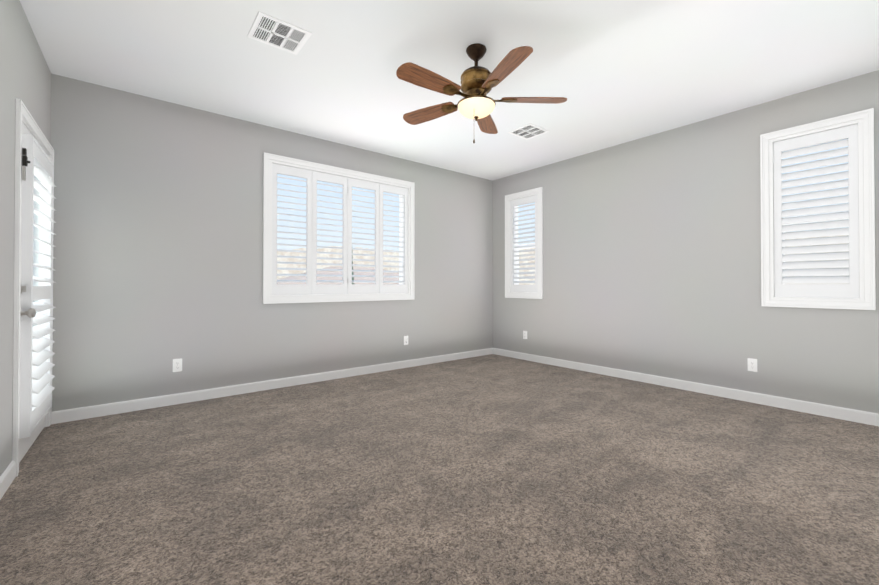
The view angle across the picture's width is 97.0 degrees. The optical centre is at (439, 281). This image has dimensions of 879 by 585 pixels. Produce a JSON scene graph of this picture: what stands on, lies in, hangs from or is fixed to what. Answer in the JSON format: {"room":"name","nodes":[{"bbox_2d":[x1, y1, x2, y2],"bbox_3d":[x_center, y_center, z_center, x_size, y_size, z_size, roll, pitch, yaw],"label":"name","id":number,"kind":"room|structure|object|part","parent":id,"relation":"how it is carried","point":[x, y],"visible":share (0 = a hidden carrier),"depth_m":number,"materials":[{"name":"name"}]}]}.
{"room":"empty bedroom","nodes":[
{"label":"empty bedroom","id":0,"kind":"room"},
{"bbox_2d":[0,0,50,475],"bbox_3d":[-1.633,0.220,1.051,0.160,3.740,4.850,0,-1,-37],"label":"wall","id":1,"kind":"structure","parent":0,"point":[25,75],"depth_m":2.13,"materials":[{"name":"grey paint"}]},
{"bbox_2d":[0,460,15,499],"bbox_3d":[-1.260,1.040,0.698,0.014,0.095,3.748,0,-1,-37],"label":"baseboard","id":2,"kind":"structure","parent":1,"relation":"attached to","point":[7,476],"depth_m":2.06,"materials":[{"name":"white wood"}]},
{"bbox_2d":[12,98,53,475],"bbox_3d":[-2.775,0.032,2.566,0.182,2.142,1.046,0,-1,-37],"label":"door frame","id":3,"kind":"structure","parent":1,"relation":"in","point":[23,115],"depth_m":2.21,"materials":[{"name":"white wood"}]},
{"bbox_2d":[22,148,29,180],"bbox_3d":[-2.404,-0.682,2.260,0.031,0.185,0.024,0,-1,-37],"label":"hinge","id":4,"kind":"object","parent":3,"relation":"attached to","point":[25,161],"depth_m":2.25,"materials":[{"name":"grey metal"}]},
{"bbox_2d":[19,122,44,462],"bbox_3d":[-2.716,0.061,2.616,0.117,2.060,0.914,0,-1,-37],"label":"door","id":5,"kind":"structure","parent":3,"relation":"attached to","point":[25,444],"depth_m":2.74,"materials":[{"name":"white wood"}]},
{"bbox_3d":[-2.458,0.114,2.315,0.073,0.209,0.066,0,-1,-37],"label":"door knob and deadbolt","id":6,"kind":"part","parent":5,"relation":"part of","materials":[{"name":"silver metal"}]},
{"bbox_2d":[19,133,55,438],"bbox_3d":[-2.711,0.024,2.627,0.095,1.830,0.716,0,-1,-37],"label":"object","id":7,"kind":"structure","parent":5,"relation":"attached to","point":[37,376],"depth_m":2.49,"materials":[{"name":"white wood"}]},
{"bbox_3d":[-2.742,0.001,2.591,0.006,1.720,0.686,0,-1,-37],"label":"glass","id":8,"kind":"part","parent":3,"relation":"part of","materials":[{"name":"clear glass"}]},
{"bbox_2d":[51,74,492,411],"bbox_3d":[-1.169,-0.249,4.637,5.351,2.740,0.160,0,-1,-39],"label":"wall","id":9,"kind":"structure","parent":0,"point":[158,241],"depth_m":3.66,"materials":[{"name":"grey paint"}]},
{"bbox_2d":[173,358,181,371],"bbox_3d":[-2.388,0.759,3.541,0.072,0.118,0.009,0,-1,-39],"label":"electrical outlet","id":10,"kind":"object","parent":9,"relation":"attached to","point":[177,365],"visible":1,"depth_m":3.54,"materials":[{"name":"white plastic"}]},
{"bbox_2d":[52,348,492,423],"bbox_3d":[-1.095,1.073,4.573,4.981,0.095,0.014,0,-1,-39],"label":"baseboard","id":11,"kind":"structure","parent":9,"relation":"attached to","point":[73,414],"depth_m":3.83,"materials":[{"name":"white wood"}]},
{"bbox_2d":[263,152,414,303],"bbox_3d":[-1.124,-0.549,4.652,1.890,1.560,0.177,0,-1,-39],"label":"window","id":12,"kind":"structure","parent":9,"relation":"in","point":[269,159],"depth_m":4.49,"materials":[{"name":"white wood"}]},
{"bbox_3d":[-1.160,-0.549,4.696,1.666,1.336,0.005,0,-1,-39],"label":"glass","id":13,"kind":"part","parent":12,"relation":"part of","materials":[{"name":"clear glass"}]},
{"bbox_2d":[272,163,407,294],"bbox_3d":[-1.096,-0.550,4.617,1.729,1.386,0.068,0,-1,-39],"label":"window shutter","id":14,"kind":"object","parent":12,"relation":"attached to","point":[311,286],"visible":1,"depth_m":4.54,"materials":[{"name":"white wood"}]},
{"bbox_3d":[-1.132,-0.549,4.662,1.746,1.416,0.150,0,-1,-39],"label":"back window sash","id":15,"kind":"part","parent":12,"relation":"part of","materials":[{"name":"white wood"}]},
{"bbox_2d":[404,336,407,344],"bbox_3d":[-0.438,0.767,5.107,0.072,0.118,0.009,0,-1,-39],"label":"electrical outlet","id":16,"kind":"object","parent":9,"relation":"attached to","point":[405,340],"visible":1,"depth_m":5.10,"materials":[{"name":"white plastic"}]},
{"bbox_2d":[0,354,878,584],"bbox_3d":[0.306,1.179,2.628,5.551,0.150,5.120,0,-1,-39],"label":"floor","id":17,"kind":"structure","parent":0,"point":[492,469],"depth_m":2.06,"materials":[{"name":"carpet"}]},
{"bbox_2d":[20,0,878,180],"bbox_3d":[0.306,-1.711,2.653,5.551,0.150,5.120,0,-1,-39],"label":"ceiling","id":18,"kind":"structure","parent":0,"point":[615,72],"depth_m":2.87,"materials":[{"name":"white paint"}]},
{"bbox_2d":[247,11,311,54],"bbox_3d":[-1.058,-1.632,2.570,0.325,0.010,0.305,0,-1,-39],"label":"ceiling vent","id":19,"kind":"object","parent":18,"relation":"in","point":[277,33],"visible":1,"depth_m":2.56,"materials":[{"name":"white metal"}]},
{"bbox_2d":[396,43,566,142],"bbox_3d":[0.218,-1.290,2.701,1.180,0.691,1.226,0,-1,-39],"label":"ceiling fan","id":20,"kind":"object","parent":18,"relation":"hanging from","point":[477,103],"visible":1,"depth_m":2.64,"materials":[{"name":"brown wood"}]},
{"bbox_3d":[-0.031,-1.278,2.926,0.580,0.020,0.146,0,-13,34],"label":"blade","id":21,"kind":"part","parent":20,"relation":"part of","materials":[{"name":"brown wood"}]},
{"bbox_3d":[-0.018,-1.281,2.515,0.580,0.020,0.146,0,-13,-38],"label":"blade","id":22,"kind":"part","parent":20,"relation":"part of","materials":[{"name":"brown wood"}]},
{"bbox_3d":[0.259,-1.202,2.729,0.260,0.084,0.260,0,-1,-39],"label":"lamp shade","id":23,"kind":"part","parent":20,"relation":"part of","materials":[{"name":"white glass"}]},
{"bbox_3d":[0.259,-1.345,2.731,0.221,0.202,0.220,0,-1,-39],"label":"motor","id":24,"kind":"part","parent":20,"relation":"part of","materials":[{"name":"gold metal"}]},
{"bbox_3d":[0.355,-1.277,3.066,0.146,0.020,0.580,12,3,16],"label":"blade","id":25,"kind":"part","parent":20,"relation":"part of","materials":[{"name":"brown wood"}]},
{"bbox_3d":[0.378,-1.282,2.401,0.146,0.020,0.580,-13,4,-19],"label":"blade","id":26,"kind":"part","parent":20,"relation":"part of","materials":[{"name":"brown wood"}]},
{"bbox_3d":[0.608,-1.279,2.742,0.580,0.020,0.146,0,12,-2],"label":"blade","id":27,"kind":"part","parent":20,"relation":"part of","materials":[{"name":"brown wood"}]},
{"bbox_2d":[508,123,549,139],"bbox_3d":[0.962,-1.618,4.194,0.325,0.010,0.305,0,-1,-39],"label":"ceiling vent","id":28,"kind":"object","parent":18,"relation":"in","point":[528,131],"visible":1,"depth_m":4.18,"materials":[{"name":"white metal"}]},
{"bbox_2d":[493,70,878,413],"bbox_3d":[2.408,-0.252,4.328,0.160,2.740,4.800,0,-1,-39],"label":"wall","id":29,"kind":"structure","parent":0,"point":[651,254],"depth_m":4.03,"materials":[{"name":"grey paint"}]},
{"bbox_2d":[505,187,542,298],"bbox_3d":[1.276,-0.540,5.711,0.177,1.560,0.680,0,-1,-39],"label":"window","id":30,"kind":"structure","parent":29,"relation":"in","point":[538,192],"depth_m":5.74,"materials":[{"name":"white wood"}]},
{"bbox_2d":[510,195,537,292],"bbox_3d":[1.240,-0.541,5.686,0.062,1.386,0.513,0,-1,-39],"label":"window shutter","id":31,"kind":"object","parent":30,"relation":"attached to","point":[525,288],"visible":0.98,"depth_m":5.67,"materials":[{"name":"white wood"}]},
{"bbox_3d":[1.286,-0.540,5.719,0.150,1.416,0.536,0,-1,-39],"label":"right far window sash","id":32,"kind":"part","parent":30,"relation":"part of","materials":[{"name":"white wood"}]},
{"bbox_3d":[1.320,-0.540,5.747,0.005,1.336,0.456,0,-1,-39],"label":"glass","id":33,"kind":"part","parent":30,"relation":"part of","materials":[{"name":"clear glass"}]},
{"bbox_2d":[523,331,526,338],"bbox_3d":[1.242,0.769,5.637,0.009,0.118,0.072,0,-1,-39],"label":"electrical outlet","id":34,"kind":"object","parent":29,"relation":"attached to","point":[524,334],"visible":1,"depth_m":5.63,"materials":[{"name":"white plastic"}]},
{"bbox_2d":[493,348,878,425],"bbox_3d":[2.345,1.070,4.257,0.014,0.095,4.786,0,-1,-39],"label":"baseboard","id":35,"kind":"structure","parent":29,"relation":"attached to","point":[858,416],"depth_m":3.78,"materials":[{"name":"white wood"}]},
{"bbox_2d":[747,358,756,371],"bbox_3d":[2.888,0.767,3.587,0.009,0.118,0.072,0,-1,-39],"label":"electrical outlet","id":36,"kind":"object","parent":29,"relation":"attached to","point":[752,364],"visible":1,"depth_m":3.58,"materials":[{"name":"white plastic"}]},
{"bbox_2d":[760,108,875,309],"bbox_3d":[3.201,-0.561,3.313,0.177,1.560,0.690,0,-1,-39],"label":"window","id":37,"kind":"structure","parent":29,"relation":"in","point":[863,120],"depth_m":3.15,"materials":[{"name":"white wood"}]},
{"bbox_3d":[3.246,-0.560,3.349,0.005,1.336,0.466,0,-1,-39],"label":"glass","id":38,"kind":"part","parent":37,"relation":"part of","materials":[{"name":"clear glass"}]},
{"bbox_2d":[773,124,859,297],"bbox_3d":[3.164,-0.561,3.287,0.036,1.386,0.523,0,-1,-39],"label":"window shutter","id":39,"kind":"object","parent":37,"relation":"attached to","point":[827,276],"visible":0.96,"depth_m":3.26,"materials":[{"name":"white wood"}]},
{"bbox_3d":[3.212,-0.561,3.322,0.150,1.416,0.546,0,-1,-39],"label":"near right window sash","id":40,"kind":"part","parent":37,"relation":"part of","materials":[{"name":"white wood"}]},
{"label":"outside","id":41,"kind":"structure","parent":0,"visible":0},
{"bbox_3d":[-17.351,4.546,37.222,140.000,0.300,160.000,0,-1,-39],"label":"ground","id":42,"kind":"structure","parent":41,"visible":0},
{"bbox_2d":[277,267,398,283],"bbox_3d":[-7.191,1.557,32.580,13.900,5.600,9.900,0,-1,-34],"label":"house","id":43,"kind":"structure","parent":42,"relation":"on","point":[340,273],"depth_m":29.59,"materials":[{"name":"beige paint"}]}
]}

